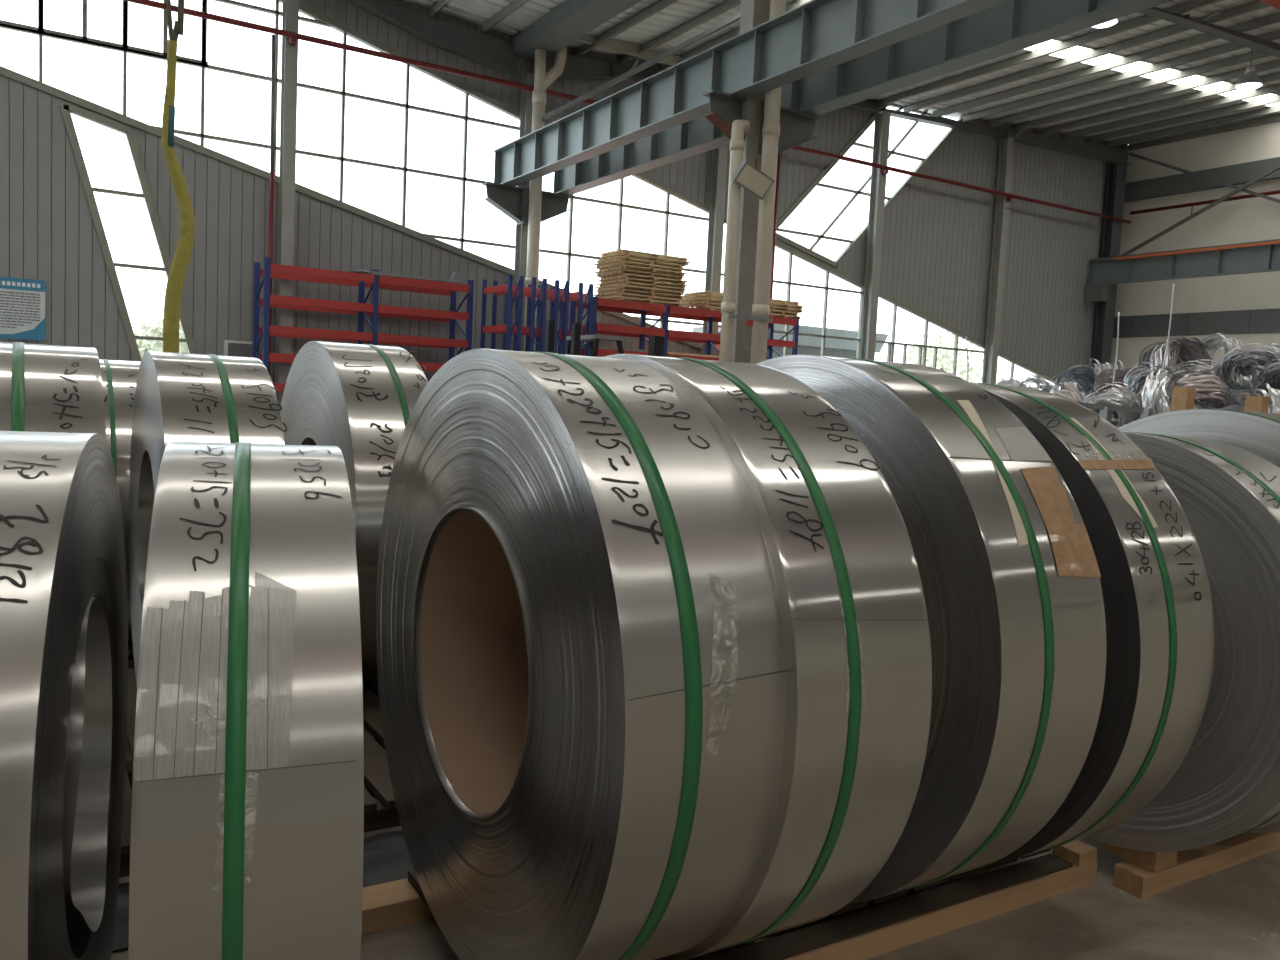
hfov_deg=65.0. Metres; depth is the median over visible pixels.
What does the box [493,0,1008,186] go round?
beam
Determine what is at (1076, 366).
bundle
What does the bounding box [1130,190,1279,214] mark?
pipe
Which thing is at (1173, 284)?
strip whisker
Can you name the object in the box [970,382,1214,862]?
coil
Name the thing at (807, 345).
annexe
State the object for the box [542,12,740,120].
brace
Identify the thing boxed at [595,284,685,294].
wooden pallet
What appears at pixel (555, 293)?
rack
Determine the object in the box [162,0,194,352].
sling
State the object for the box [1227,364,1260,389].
bundle
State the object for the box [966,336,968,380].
strip whisker
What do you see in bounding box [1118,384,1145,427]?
bundle
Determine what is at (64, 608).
coil
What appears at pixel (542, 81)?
downpipe
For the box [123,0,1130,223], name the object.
pipe
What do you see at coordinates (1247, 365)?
bundle
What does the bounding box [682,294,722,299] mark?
wooden pallet
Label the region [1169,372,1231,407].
bundle
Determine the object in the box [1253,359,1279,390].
bundle
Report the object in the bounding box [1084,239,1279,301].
beam
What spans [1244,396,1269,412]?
timber post
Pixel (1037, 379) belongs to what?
bundle
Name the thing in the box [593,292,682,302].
wooden pallet
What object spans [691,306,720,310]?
wooden pallet
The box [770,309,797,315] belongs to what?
wooden pallet
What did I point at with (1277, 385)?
bundle
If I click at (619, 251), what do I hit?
wooden pallet
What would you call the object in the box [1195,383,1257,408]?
bundle
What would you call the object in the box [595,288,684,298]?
wooden pallet
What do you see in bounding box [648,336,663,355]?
guard
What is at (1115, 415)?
bundle
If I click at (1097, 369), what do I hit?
bundle
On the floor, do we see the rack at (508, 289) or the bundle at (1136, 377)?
the rack at (508, 289)
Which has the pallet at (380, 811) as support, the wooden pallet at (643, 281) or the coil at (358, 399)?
the coil at (358, 399)
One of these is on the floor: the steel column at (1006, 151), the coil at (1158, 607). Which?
the steel column at (1006, 151)
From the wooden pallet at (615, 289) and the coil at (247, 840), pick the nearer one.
the coil at (247, 840)
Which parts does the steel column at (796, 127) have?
plate, gusset plate, gusset plate, plate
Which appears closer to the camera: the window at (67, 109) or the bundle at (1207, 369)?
the bundle at (1207, 369)
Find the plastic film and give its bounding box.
[112,830,413,950]
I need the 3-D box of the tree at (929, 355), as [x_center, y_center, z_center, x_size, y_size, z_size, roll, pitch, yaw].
[11.597,-3.615,38.504,3.105,4.643,3.142,0,5,-31]
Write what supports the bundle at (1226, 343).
on the bundle
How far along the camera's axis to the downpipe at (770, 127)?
14.65 m
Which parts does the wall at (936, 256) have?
wall panel, wall panel, wall panel, wall panel, wall panel, wall panel, wall panel, wall panel, wall panel, wall panel, wall panel, wall panel, wall panel, wall panel, wall panel, wall panel, wall panel, wall panel, wall panel, wall panel, wall panel, wall panel, wall panel, wall panel, wall panel, wall panel, wall panel, wall panel, wall panel, wall panel, wall panel, wall panel, wall panel, wall panel, wall panel, wall panel, wall panel, wall panel, wall panel, wall panel, wall panel, wall panel, wall panel, wall panel, wall panel, wall panel, wall panel, wall panel, wall panel, wall panel, wall panel, wall panel, wall panel, wall panel, wall panel, wall panel, wall panel, wall panel, wall panel, wall panel, wall panel, wall panel, wall panel, wall panel, wall panel, wall panel, wall panel, wall panel, wall panel, wall panel, wall panel, wall panel, wall panel, wall panel, wall panel, wall panel, wall panel, wall panel, wall panel, wall panel, wall panel, wall panel, wall panel, wall panel, wall panel, wall panel, wall panel, wall panel, wall panel, wall panel, wall panel, wall panel, wall panel, wall panel, wall panel, wall panel, wall panel, wall panel, wall panel, wall panel, wall panel, wall panel, wall panel, wall panel, wall panel, wall panel, wall panel, wall panel, wall panel, wall panel, wall panel, wall panel, wall panel, wall panel, wall panel, wall panel, wall panel, wall panel, wall panel, wall panel, wall panel, wall panel, wall panel, wall panel, wall panel, wall panel, wall panel, wall panel, wall panel, wall panel, wall panel, wall panel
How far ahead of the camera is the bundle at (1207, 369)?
9.62 m
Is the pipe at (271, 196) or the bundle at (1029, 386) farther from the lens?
the pipe at (271, 196)
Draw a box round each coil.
[0,342,105,439]
[0,431,127,959]
[99,359,140,640]
[129,351,286,683]
[129,442,363,959]
[280,341,427,681]
[376,349,785,959]
[603,354,931,959]
[757,355,1106,902]
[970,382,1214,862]
[1089,432,1279,851]
[1118,409,1279,833]
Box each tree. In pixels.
[134,318,188,358]
[906,332,973,381]
[907,327,982,382]
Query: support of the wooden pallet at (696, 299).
on the wooden pallet at (697, 304)
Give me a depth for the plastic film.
2.21 m
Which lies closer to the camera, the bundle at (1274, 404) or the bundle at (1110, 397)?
the bundle at (1274, 404)
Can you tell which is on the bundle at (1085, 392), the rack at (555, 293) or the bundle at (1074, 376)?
the bundle at (1074, 376)
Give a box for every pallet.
[119,668,400,877]
[128,641,134,668]
[361,840,1097,959]
[593,260,684,271]
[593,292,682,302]
[594,256,684,268]
[594,268,684,279]
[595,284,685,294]
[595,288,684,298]
[596,264,686,275]
[597,281,686,291]
[598,273,687,283]
[598,277,687,287]
[599,249,689,261]
[600,253,690,265]
[602,296,683,306]
[680,298,721,303]
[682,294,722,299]
[682,301,720,307]
[683,291,722,296]
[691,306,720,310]
[769,299,798,304]
[769,302,802,308]
[770,306,802,312]
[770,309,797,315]
[770,313,800,319]
[1102,832,1279,898]
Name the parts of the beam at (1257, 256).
crane rail, conductor rail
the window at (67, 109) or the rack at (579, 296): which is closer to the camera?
the window at (67, 109)
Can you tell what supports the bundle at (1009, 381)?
on the bundle
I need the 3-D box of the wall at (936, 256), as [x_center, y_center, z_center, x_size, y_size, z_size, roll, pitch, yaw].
[-3.338,-6.030,22.101,45.400,10.366,0.132,0,5,-31]
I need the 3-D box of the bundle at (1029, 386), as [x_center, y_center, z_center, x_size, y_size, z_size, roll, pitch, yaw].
[4.796,-0.873,12.310,0.316,0.602,0.650,7,6,42]
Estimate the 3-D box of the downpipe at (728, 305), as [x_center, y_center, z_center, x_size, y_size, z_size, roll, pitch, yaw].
[1.314,-2.632,14.623,0.221,5.168,0.357,5,5,27]
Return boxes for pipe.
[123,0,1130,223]
[268,34,274,374]
[766,153,780,358]
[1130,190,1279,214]
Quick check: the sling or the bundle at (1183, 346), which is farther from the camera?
the bundle at (1183, 346)
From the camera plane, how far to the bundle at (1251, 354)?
9.48 m
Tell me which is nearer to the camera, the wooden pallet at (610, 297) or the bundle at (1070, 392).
the bundle at (1070, 392)
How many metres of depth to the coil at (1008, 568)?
1.72 m
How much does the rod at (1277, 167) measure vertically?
3.382 m
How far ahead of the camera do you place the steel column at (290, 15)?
19.47 m
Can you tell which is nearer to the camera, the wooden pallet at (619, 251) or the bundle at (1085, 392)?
the bundle at (1085, 392)
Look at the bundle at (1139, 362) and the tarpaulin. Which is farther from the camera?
the tarpaulin
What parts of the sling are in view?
sling leg, sling leg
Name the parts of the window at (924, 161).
frame, frame, frame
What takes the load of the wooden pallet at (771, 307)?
on the wooden pallet at (771, 310)
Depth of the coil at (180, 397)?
2.68 m
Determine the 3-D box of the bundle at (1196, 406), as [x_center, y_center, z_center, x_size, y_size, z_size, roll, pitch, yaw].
[5.223,-0.448,9.425,0.666,0.645,0.620,1,5,-21]
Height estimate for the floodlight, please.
0.613 m
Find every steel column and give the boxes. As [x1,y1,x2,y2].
[275,0,298,408]
[483,73,571,350]
[702,145,727,355]
[703,0,820,362]
[860,111,890,360]
[982,137,1014,384]
[1092,161,1126,366]
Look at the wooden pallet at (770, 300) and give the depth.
23.82 m
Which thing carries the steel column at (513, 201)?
on the floor
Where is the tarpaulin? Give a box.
[350,269,370,273]
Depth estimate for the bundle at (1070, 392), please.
10.43 m
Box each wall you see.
[0,0,1127,387]
[1110,113,1279,384]
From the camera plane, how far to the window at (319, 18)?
20.93 m
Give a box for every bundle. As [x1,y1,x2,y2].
[995,377,1020,385]
[1017,374,1055,391]
[1022,384,1048,391]
[1049,366,1096,394]
[1051,381,1098,414]
[1060,364,1093,388]
[1078,388,1095,400]
[1083,358,1123,396]
[1084,382,1140,426]
[1092,368,1150,412]
[1111,412,1117,424]
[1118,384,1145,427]
[1119,362,1150,384]
[1124,366,1173,418]
[1139,339,1191,374]
[1141,365,1196,412]
[1150,336,1211,375]
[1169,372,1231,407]
[1171,359,1234,388]
[1187,333,1242,376]
[1193,402,1208,408]
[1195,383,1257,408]
[1199,392,1249,410]
[1214,343,1279,393]
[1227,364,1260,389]
[1228,343,1279,385]
[1244,383,1279,413]
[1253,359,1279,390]
[1257,372,1273,388]
[1258,382,1279,393]
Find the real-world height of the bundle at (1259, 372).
0.695 m
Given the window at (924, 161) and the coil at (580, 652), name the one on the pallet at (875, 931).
the coil at (580, 652)
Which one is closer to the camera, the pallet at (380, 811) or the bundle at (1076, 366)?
the pallet at (380, 811)
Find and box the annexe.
[693,324,888,357]
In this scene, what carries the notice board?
attached to the wall at (936, 256)
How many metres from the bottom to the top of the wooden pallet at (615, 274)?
0.082 m
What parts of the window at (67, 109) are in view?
frame, frame, frame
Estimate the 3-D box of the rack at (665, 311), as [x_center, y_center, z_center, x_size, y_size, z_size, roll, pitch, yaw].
[1.067,-2.296,23.047,5.600,3.200,1.100,0,5,-31]
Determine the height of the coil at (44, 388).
1.049 m
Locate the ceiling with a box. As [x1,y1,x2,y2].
[348,0,1279,164]
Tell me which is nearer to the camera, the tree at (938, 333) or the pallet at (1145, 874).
the pallet at (1145, 874)
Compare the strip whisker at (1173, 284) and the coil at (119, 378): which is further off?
the strip whisker at (1173, 284)
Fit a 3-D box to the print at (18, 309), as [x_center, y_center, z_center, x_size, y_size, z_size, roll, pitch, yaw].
[-11.094,-2.978,17.552,1.060,0.624,0.003,0,5,-31]
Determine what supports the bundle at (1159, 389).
on the bundle
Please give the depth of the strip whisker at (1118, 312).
9.91 m
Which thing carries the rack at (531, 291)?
on the floor
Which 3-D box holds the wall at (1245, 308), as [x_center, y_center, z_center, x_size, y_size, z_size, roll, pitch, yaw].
[28.283,-3.950,13.959,0.580,10.500,47.000,0,5,-31]
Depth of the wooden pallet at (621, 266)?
21.78 m
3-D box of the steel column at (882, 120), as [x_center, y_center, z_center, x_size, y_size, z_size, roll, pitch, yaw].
[6.401,-5.421,27.740,0.440,9.200,0.460,0,5,-31]
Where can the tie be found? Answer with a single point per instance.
(612, 44)
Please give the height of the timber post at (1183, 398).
1.366 m
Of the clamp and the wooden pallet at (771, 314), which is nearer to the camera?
the clamp
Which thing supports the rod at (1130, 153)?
attached to the steel column at (1116, 175)
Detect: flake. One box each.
[1248,936,1258,942]
[1270,932,1276,937]
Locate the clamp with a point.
(749, 319)
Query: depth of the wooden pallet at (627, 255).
21.84 m
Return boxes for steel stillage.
[1076,402,1159,427]
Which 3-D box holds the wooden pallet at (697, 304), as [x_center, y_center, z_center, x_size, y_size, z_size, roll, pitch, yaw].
[1.814,-3.988,23.262,1.600,0.082,1.060,0,5,-31]
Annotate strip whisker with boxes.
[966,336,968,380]
[1112,312,1119,387]
[1162,284,1174,370]
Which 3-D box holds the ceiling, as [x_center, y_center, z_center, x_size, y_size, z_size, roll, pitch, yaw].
[9.117,-7.972,1.784,45.425,2.516,47.600,0,5,-31]
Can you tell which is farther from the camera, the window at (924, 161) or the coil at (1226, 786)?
the window at (924, 161)
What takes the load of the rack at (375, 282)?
on the floor
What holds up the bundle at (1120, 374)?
on the bundle
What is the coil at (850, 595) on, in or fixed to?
on the pallet at (875, 931)
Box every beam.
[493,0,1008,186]
[553,0,1172,195]
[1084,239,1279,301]
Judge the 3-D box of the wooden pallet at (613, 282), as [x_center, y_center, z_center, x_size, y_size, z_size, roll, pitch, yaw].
[0.044,-4.242,22.239,1.750,0.082,1.060,0,5,-31]
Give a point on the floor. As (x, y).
(1208, 917)
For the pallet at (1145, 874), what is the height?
0.098 m
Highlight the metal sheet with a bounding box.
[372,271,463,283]
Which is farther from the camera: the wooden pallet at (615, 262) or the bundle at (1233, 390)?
the wooden pallet at (615, 262)
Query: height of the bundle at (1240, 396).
0.428 m
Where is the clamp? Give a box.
[727,314,772,326]
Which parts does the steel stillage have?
post, rail, post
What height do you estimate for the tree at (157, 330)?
2.652 m
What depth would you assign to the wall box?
19.53 m
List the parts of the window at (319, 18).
frame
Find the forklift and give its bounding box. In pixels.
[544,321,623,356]
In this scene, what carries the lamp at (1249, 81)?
hanging from the ceiling
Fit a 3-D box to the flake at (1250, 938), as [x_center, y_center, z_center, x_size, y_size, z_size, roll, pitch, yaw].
[1.281,0.959,2.099,0.020,0.004,0.014,6,5,32]
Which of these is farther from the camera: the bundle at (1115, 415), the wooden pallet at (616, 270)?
the wooden pallet at (616, 270)
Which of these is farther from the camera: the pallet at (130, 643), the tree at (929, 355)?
the tree at (929, 355)
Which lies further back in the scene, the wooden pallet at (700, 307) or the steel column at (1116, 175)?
the steel column at (1116, 175)
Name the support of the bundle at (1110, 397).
on the bundle
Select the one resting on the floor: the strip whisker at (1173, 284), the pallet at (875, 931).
the pallet at (875, 931)
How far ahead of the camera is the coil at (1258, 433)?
2.43 m
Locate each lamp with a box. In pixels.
[1093,19,1117,27]
[1235,49,1262,89]
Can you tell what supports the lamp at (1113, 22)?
hanging from the ceiling
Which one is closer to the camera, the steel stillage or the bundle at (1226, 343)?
the steel stillage
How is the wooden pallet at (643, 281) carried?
on the wooden pallet at (613, 282)
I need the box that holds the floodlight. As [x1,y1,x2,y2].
[731,159,774,199]
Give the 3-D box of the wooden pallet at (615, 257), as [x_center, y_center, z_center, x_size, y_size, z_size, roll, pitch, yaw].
[-0.002,-4.735,22.124,1.750,0.082,1.060,0,5,-31]
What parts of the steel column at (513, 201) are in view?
plate, gusset plate, gusset plate, plate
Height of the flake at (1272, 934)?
0.004 m
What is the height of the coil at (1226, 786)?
0.969 m
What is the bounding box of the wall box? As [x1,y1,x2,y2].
[224,340,252,356]
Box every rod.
[1120,164,1279,255]
[1129,152,1279,202]
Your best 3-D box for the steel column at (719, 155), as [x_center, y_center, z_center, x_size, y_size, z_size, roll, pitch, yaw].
[1.830,-5.246,24.959,0.420,8.850,0.460,0,5,-31]
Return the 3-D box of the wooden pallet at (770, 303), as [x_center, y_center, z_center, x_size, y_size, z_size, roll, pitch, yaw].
[3.212,-4.155,24.130,1.000,0.082,1.060,0,5,-31]
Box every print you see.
[0,291,39,327]
[2,281,39,287]
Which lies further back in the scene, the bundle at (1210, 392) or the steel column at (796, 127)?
the steel column at (796, 127)
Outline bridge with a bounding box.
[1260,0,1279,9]
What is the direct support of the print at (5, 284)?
attached to the notice board
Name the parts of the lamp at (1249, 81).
lamp shade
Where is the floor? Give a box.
[111,650,1279,959]
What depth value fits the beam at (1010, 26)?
13.75 m
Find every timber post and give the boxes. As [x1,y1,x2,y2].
[1170,387,1195,410]
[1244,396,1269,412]
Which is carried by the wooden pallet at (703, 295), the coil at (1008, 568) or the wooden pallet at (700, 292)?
the wooden pallet at (700, 292)
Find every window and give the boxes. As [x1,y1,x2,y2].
[0,0,1060,389]
[60,102,197,361]
[776,103,963,266]
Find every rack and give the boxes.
[252,257,473,391]
[480,274,523,350]
[503,277,546,351]
[525,280,569,353]
[550,283,593,355]
[569,296,798,360]
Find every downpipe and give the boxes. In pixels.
[523,46,566,351]
[719,119,749,361]
[750,0,785,363]
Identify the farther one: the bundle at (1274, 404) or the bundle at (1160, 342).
the bundle at (1160, 342)
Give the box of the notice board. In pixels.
[0,277,44,340]
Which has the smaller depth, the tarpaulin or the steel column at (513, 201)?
the tarpaulin
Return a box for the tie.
[575,34,683,65]
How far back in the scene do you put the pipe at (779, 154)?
25.64 m
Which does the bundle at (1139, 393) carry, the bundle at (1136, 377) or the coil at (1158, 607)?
the bundle at (1136, 377)

